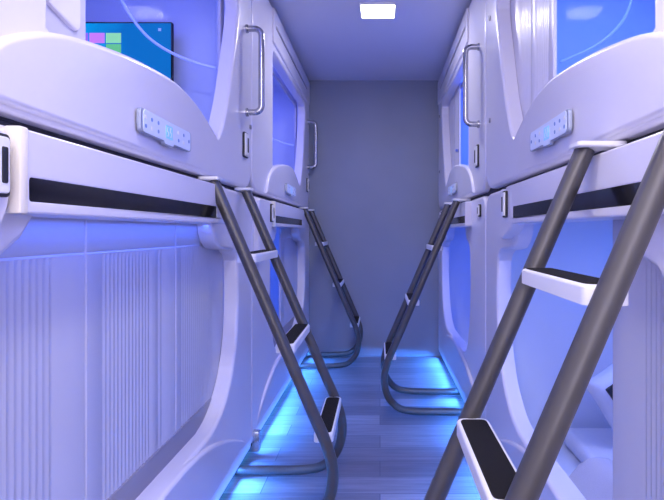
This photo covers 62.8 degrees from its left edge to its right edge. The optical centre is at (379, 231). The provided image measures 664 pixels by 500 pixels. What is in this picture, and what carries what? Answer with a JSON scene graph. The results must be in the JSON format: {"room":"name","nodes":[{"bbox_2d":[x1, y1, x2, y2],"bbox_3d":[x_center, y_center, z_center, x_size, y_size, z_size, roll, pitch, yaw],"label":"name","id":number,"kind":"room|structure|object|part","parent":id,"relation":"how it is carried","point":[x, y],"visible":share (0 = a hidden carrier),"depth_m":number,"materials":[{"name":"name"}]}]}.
{"room":"dormitory","nodes":[
{"label":"dormitory","id":0,"kind":"room"},
{"bbox_2d":[220,357,480,499],"bbox_3d":[-0.050,1.090,1.680,3.300,0.080,5.960,0,0,0],"label":"floor","id":1,"kind":"structure","parent":0,"point":[387,453],"depth_m":2.71,"materials":[{"name":"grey wood"}]},
{"bbox_2d":[0,120,250,499],"bbox_3d":[-1.066,0.431,1.495,1.020,1.235,2.044,0,0,0],"label":"pod","id":2,"kind":"object","parent":1,"relation":"on","point":[125,295],"visible":0.94,"depth_m":1.32,"materials":[{"name":"plastic"}]},
{"bbox_2d":[0,133,9,196],"bbox_3d":[-0.569,-0.100,0.800,0.009,0.095,0.050,0,0,0],"label":"switch","id":3,"kind":"object","parent":2,"relation":"attached to","point":[4,138],"depth_m":0.80,"materials":[{"name":"white plastic"}]},
{"bbox_3d":[-0.573,-0.098,0.851,0.027,0.137,0.020,0,0,0],"label":"trim","id":4,"kind":"part","parent":2,"relation":"part of","materials":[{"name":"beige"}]},
{"bbox_3d":[-0.664,0.302,0.943,0.012,0.695,0.535,0,0,0],"label":"door","id":5,"kind":"part","parent":2,"relation":"part of","materials":[{"name":"plastic"}]},
{"bbox_3d":[-0.584,-0.097,1.417,0.045,0.135,1.115,0,0,0],"label":"head rail","id":6,"kind":"part","parent":2,"relation":"part of","materials":[{"name":"plastic"}]},
{"bbox_3d":[-0.664,0.302,1.476,0.012,0.695,0.533,0,0,0],"label":"door","id":7,"kind":"part","parent":2,"relation":"part of","materials":[{"name":"plastic"}]},
{"bbox_2d":[0,0,264,188],"bbox_3d":[-1.045,-0.728,1.495,1.062,1.081,2.044,0,0,0],"label":"pod","id":8,"kind":"object","parent":2,"relation":"on","point":[54,81],"visible":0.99,"depth_m":1.40,"materials":[{"name":"plastic"}]},
{"bbox_3d":[-0.653,-0.715,0.993,0.010,0.570,0.365,0,0,0],"label":"door moulding","id":9,"kind":"part","parent":8,"relation":"part of","materials":[{"name":"plastic"}]},
{"bbox_3d":[-0.661,-0.685,0.993,0.010,0.730,0.435,0,0,0],"label":"sliding door","id":10,"kind":"part","parent":8,"relation":"part of","materials":[{"name":"plastic"}]},
{"bbox_3d":[-0.600,-0.317,1.468,0.033,0.230,1.415,0,0,0],"label":"panel","id":11,"kind":"part","parent":8,"relation":"part of","materials":[{"name":"plastic"}]},
{"bbox_2d":[85,22,173,80],"bbox_3d":[-1.207,-0.765,2.421,0.586,0.320,0.085,0,0,0],"label":"television","id":12,"kind":"object","parent":8,"relation":"attached to","point":[125,38],"visible":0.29,"depth_m":2.38,"materials":[{"name":"plastic"},{"name":"glass"}]},
{"bbox_3d":[-0.580,-0.268,1.475,0.010,0.068,0.350,0,0,0],"label":"control panel","id":13,"kind":"part","parent":8,"relation":"part of","materials":[{"name":"white plastic"}]},
{"bbox_2d":[243,132,248,158],"bbox_3d":[-0.589,-0.382,2.380,0.016,0.110,0.070,0,0,0],"label":"switch","id":14,"kind":"object","parent":8,"relation":"attached to","point":[245,134],"depth_m":2.36,"materials":[{"name":"white plastic"}]},
{"bbox_3d":[-0.557,-0.719,2.410,0.086,0.400,0.028,0,0,0],"label":"grab handle","id":15,"kind":"part","parent":8,"relation":"part of","materials":[{"name":"silver metal"}]},
{"bbox_3d":[-0.604,0.853,1.495,0.044,0.284,1.940,0,0,0],"label":"skirt panel","id":16,"kind":"part","parent":2,"relation":"part of","materials":[{"name":"plastic"}]},
{"bbox_3d":[-0.664,0.302,2.009,0.012,0.695,0.532,0,0,0],"label":"door","id":17,"kind":"part","parent":2,"relation":"part of","materials":[{"name":"plastic"}]},
{"bbox_2d":[198,176,346,499],"bbox_3d":[-0.379,0.427,2.082,0.475,1.228,0.519,0,0,0],"label":"ladder","id":18,"kind":"object","parent":1,"relation":"on","point":[332,414],"visible":0.98,"depth_m":1.92,"materials":[{"name":"grey metal"}]},
{"bbox_3d":[-0.379,0.428,2.315,0.475,1.225,0.041,0,0,0],"label":"rail","id":19,"kind":"part","parent":18,"relation":"part of","materials":[{"name":"grey metal"}]},
{"bbox_2d":[248,195,308,451],"bbox_3d":[-1.066,0.431,3.535,1.020,1.235,2.044,0,0,0],"label":"pod","id":20,"kind":"object","parent":1,"relation":"on","point":[287,226],"visible":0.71,"depth_m":3.08,"materials":[{"name":"plastic"}]},
{"bbox_2d":[270,204,273,221],"bbox_3d":[-0.565,-0.100,2.840,0.016,0.095,0.050,0,0,0],"label":"switch","id":21,"kind":"object","parent":20,"relation":"attached to","point":[271,205],"depth_m":2.82,"materials":[{"name":"white"}]},
{"bbox_3d":[-0.573,-0.098,2.891,0.027,0.137,0.020,0,0,0],"label":"trim","id":22,"kind":"part","parent":20,"relation":"part of","materials":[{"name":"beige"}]},
{"bbox_3d":[-0.604,0.853,3.535,0.044,0.284,1.940,0,0,0],"label":"skirt panel","id":23,"kind":"part","parent":20,"relation":"part of","materials":[{"name":"plastic"}]},
{"bbox_2d":[247,0,317,207],"bbox_3d":[-1.045,-0.728,3.535,1.062,1.081,2.044,0,0,0],"label":"pod","id":24,"kind":"object","parent":20,"relation":"on","point":[280,167],"visible":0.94,"depth_m":3.38,"materials":[{"name":"plastic"}]},
{"bbox_3d":[-0.600,-0.317,3.507,0.033,0.230,1.415,0,0,0],"label":"panel","id":25,"kind":"part","parent":24,"relation":"part of","materials":[{"name":"plastic"}]},
{"bbox_3d":[-0.595,-1.148,3.745,0.022,0.196,1.520,0,0,0],"label":"cornice","id":26,"kind":"part","parent":24,"relation":"part of","materials":[{"name":"plastic"}]},
{"bbox_2d":[306,178,308,191],"bbox_3d":[-0.589,-0.382,4.420,0.016,0.110,0.070,0,0,0],"label":"switch","id":27,"kind":"object","parent":24,"relation":"attached to","point":[307,180],"depth_m":4.39,"materials":[{"name":"white plastic"}]},
{"bbox_3d":[-0.557,-0.719,4.450,0.086,0.400,0.028,0,0,0],"label":"grab handle","id":28,"kind":"part","parent":24,"relation":"part of","materials":[{"name":"silver metal"}]},
{"bbox_3d":[-0.664,0.302,3.950,0.012,0.695,0.730,0,0,0],"label":"door","id":29,"kind":"part","parent":20,"relation":"part of","materials":[{"name":"plastic"}]},
{"bbox_3d":[-0.584,-0.097,3.458,0.045,0.135,1.115,0,0,0],"label":"head rail","id":30,"kind":"part","parent":20,"relation":"part of","materials":[{"name":"plastic"}]},
{"bbox_2d":[299,207,362,368],"bbox_3d":[-0.379,0.427,4.306,0.475,1.228,0.449,0,0,0],"label":"ladder","id":31,"kind":"object","parent":1,"relation":"on","point":[338,281],"visible":0.92,"depth_m":4.11,"materials":[{"name":"grey metal"}]},
{"bbox_2d":[381,199,470,415],"bbox_3d":[0.257,0.427,3.259,0.507,1.228,0.454,0,0,0],"label":"ladder","id":32,"kind":"object","parent":1,"relation":"on","point":[411,299],"visible":0.96,"depth_m":3.06,"materials":[{"name":"grey metal"}]},
{"bbox_2d":[439,192,492,418],"bbox_3d":[0.955,0.431,3.535,1.032,1.235,2.044,0,0,0],"label":"pod","id":33,"kind":"object","parent":1,"relation":"on","point":[462,260],"visible":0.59,"depth_m":3.37,"materials":[{"name":"plastic"}]},
{"bbox_3d":[0.499,0.853,3.535,0.044,0.284,1.940,0,0,0],"label":"skirt panel","id":34,"kind":"part","parent":33,"relation":"part of","materials":[{"name":"plastic"}]},
{"bbox_3d":[0.478,-0.097,3.458,0.045,0.135,1.115,0,0,0],"label":"head rail","id":35,"kind":"part","parent":33,"relation":"part of","materials":[{"name":"plastic"}]},
{"bbox_2d":[438,0,492,209],"bbox_3d":[0.940,-0.728,3.535,1.062,1.081,2.044,0,0,0],"label":"pod","id":36,"kind":"object","parent":33,"relation":"on","point":[462,80],"visible":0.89,"depth_m":3.06,"materials":[{"name":"plastic"}]},
{"bbox_3d":[0.490,-1.148,3.745,0.022,0.196,1.520,0,0,0],"label":"cornice","id":37,"kind":"part","parent":36,"relation":"part of","materials":[{"name":"plastic"}]},
{"bbox_3d":[0.556,-0.685,4.055,0.010,0.730,0.600,0,0,0],"label":"sliding door","id":38,"kind":"part","parent":36,"relation":"part of","materials":[{"name":"plastic"}]},
{"bbox_3d":[0.494,-0.317,3.507,0.033,0.230,1.415,0,0,0],"label":"panel","id":39,"kind":"part","parent":36,"relation":"part of","materials":[{"name":"plastic"}]},
{"bbox_3d":[0.452,-0.724,2.675,0.086,0.410,0.028,0,0,0],"label":"grab handle","id":40,"kind":"part","parent":36,"relation":"part of","materials":[{"name":"silver metal"}]},
{"bbox_2d":[474,144,478,167],"bbox_3d":[0.484,-0.380,2.715,0.016,0.110,0.070,0,0,0],"label":"switch","id":41,"kind":"object","parent":36,"relation":"attached to","point":[476,149],"depth_m":2.69,"materials":[{"name":"white plastic"}]},
{"bbox_2d":[477,204,480,216],"bbox_3d":[0.484,-0.105,2.645,0.016,0.060,0.044,0,0,0],"label":"switch","id":42,"kind":"object","parent":33,"relation":"attached to","point":[479,205],"depth_m":2.63,"materials":[{"name":"white"}]},
{"bbox_2d":[424,102,663,499],"bbox_3d":[0.257,0.427,0.949,0.507,1.228,0.454,0,0,0],"label":"ladder","id":43,"kind":"object","parent":1,"relation":"on","point":[495,476],"visible":0.96,"depth_m":0.80,"materials":[{"name":"grey metal"}]},
{"bbox_3d":[0.257,0.428,1.150,0.507,1.225,0.041,0,0,0],"label":"rail","id":44,"kind":"part","parent":43,"relation":"part of","materials":[{"name":"grey metal"}]},
{"bbox_3d":[0.257,0.428,0.760,0.507,1.225,0.041,0,0,0],"label":"rail","id":45,"kind":"part","parent":43,"relation":"part of","materials":[{"name":"grey metal"}]},
{"bbox_2d":[486,131,663,499],"bbox_3d":[0.955,0.431,1.495,1.032,1.235,2.044,0,0,0],"label":"pod","id":46,"kind":"object","parent":1,"relation":"on","point":[516,213],"visible":0.75,"depth_m":1.60,"materials":[{"name":"plastic"}]},
{"bbox_2d":[501,191,507,217],"bbox_3d":[0.448,-0.100,1.950,0.016,0.095,0.050,0,0,0],"label":"switch","id":47,"kind":"object","parent":46,"relation":"attached to","point":[504,196],"depth_m":1.93,"materials":[{"name":"white"}]},
{"bbox_3d":[0.499,0.853,1.495,0.044,0.284,1.940,0,0,0],"label":"skirt panel","id":48,"kind":"part","parent":46,"relation":"part of","materials":[{"name":"plastic"}]},
{"bbox_2d":[486,0,663,191],"bbox_3d":[0.940,-0.728,1.495,1.062,1.081,2.044,0,0,0],"label":"pod","id":49,"kind":"object","parent":46,"relation":"on","point":[560,74],"visible":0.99,"depth_m":1.83,"materials":[{"name":"plastic"}]},
{"bbox_3d":[0.556,-0.685,2.015,0.010,0.730,0.600,0,0,0],"label":"sliding door","id":50,"kind":"part","parent":49,"relation":"part of","materials":[{"name":"plastic"}]},
{"bbox_3d":[0.475,-0.276,1.525,0.010,0.068,0.350,0,0,0],"label":"control panel","id":51,"kind":"part","parent":49,"relation":"part of","materials":[{"name":"white plastic"}]},
{"bbox_3d":[0.494,-0.317,1.468,0.033,0.230,1.415,0,0,0],"label":"panel","id":52,"kind":"part","parent":49,"relation":"part of","materials":[{"name":"plastic"}]},
{"bbox_3d":[0.478,-0.097,1.417,0.045,0.135,1.115,0,0,0],"label":"head rail","id":53,"kind":"part","parent":46,"relation":"part of","materials":[{"name":"plastic"}]},
{"bbox_2d":[564,428,612,462],"bbox_3d":[1.110,0.897,1.495,0.620,0.075,1.800,0,0,0],"label":"mattress","id":54,"kind":"object","parent":46,"relation":"in","point":[585,443],"visible":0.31,"depth_m":2.23,"materials":[{"name":"fabric"}]},
{"bbox_2d":[569,457,612,499],"bbox_3d":[0.990,0.853,1.097,0.816,0.248,1.660,0,0,0],"label":"duvet","id":55,"kind":"object","parent":54,"relation":"on","point":[593,477],"visible":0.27,"depth_m":1.72,"materials":[{"name":"fabric"}]},
{"bbox_2d":[587,363,612,428],"bbox_3d":[1.012,0.672,2.170,0.406,0.430,0.174,0,0,-18],"label":"pillow","id":56,"kind":"object","parent":54,"relation":"on","point":[600,386],"visible":0.2,"depth_m":2.12,"materials":[{"name":"fabric"}]},
{"bbox_3d":[0.559,0.302,0.932,0.012,0.695,0.715,0,0,0],"label":"door","id":57,"kind":"part","parent":46,"relation":"part of","materials":[{"name":"plastic"}]},
{"bbox_2d":[269,0,471,79],"bbox_3d":[-0.050,-1.317,1.680,3.300,0.080,5.960,0,0,0],"label":"ceiling","id":58,"kind":"structure","parent":0,"point":[330,39],"depth_m":3.53,"materials":[{"name":"paint"}]},
{"bbox_2d":[359,2,395,18],"bbox_3d":[-0.012,-1.271,3.110,0.206,0.012,0.206,0,0,0],"label":"recessed light","id":59,"kind":"object","parent":58,"relation":"in","point":[368,10],"visible":1,"depth_m":3.09,"materials":[{"name":"white plastic"}]},
{"bbox_2d":[308,80,441,353],"bbox_3d":[-0.050,-0.114,4.610,3.300,2.327,0.100,0,0,0],"label":"wall","id":60,"kind":"structure","parent":0,"point":[374,183],"depth_m":4.56,"materials":[{"name":"paint"}]},
{"bbox_2d":[305,354,441,356],"bbox_3d":[-0.050,1.038,4.556,1.180,0.021,0.008,0,0,0],"label":"baseboard","id":61,"kind":"structure","parent":60,"relation":"attached to","point":[359,355],"depth_m":4.55,"materials":[{"name":"paint"}]}
]}

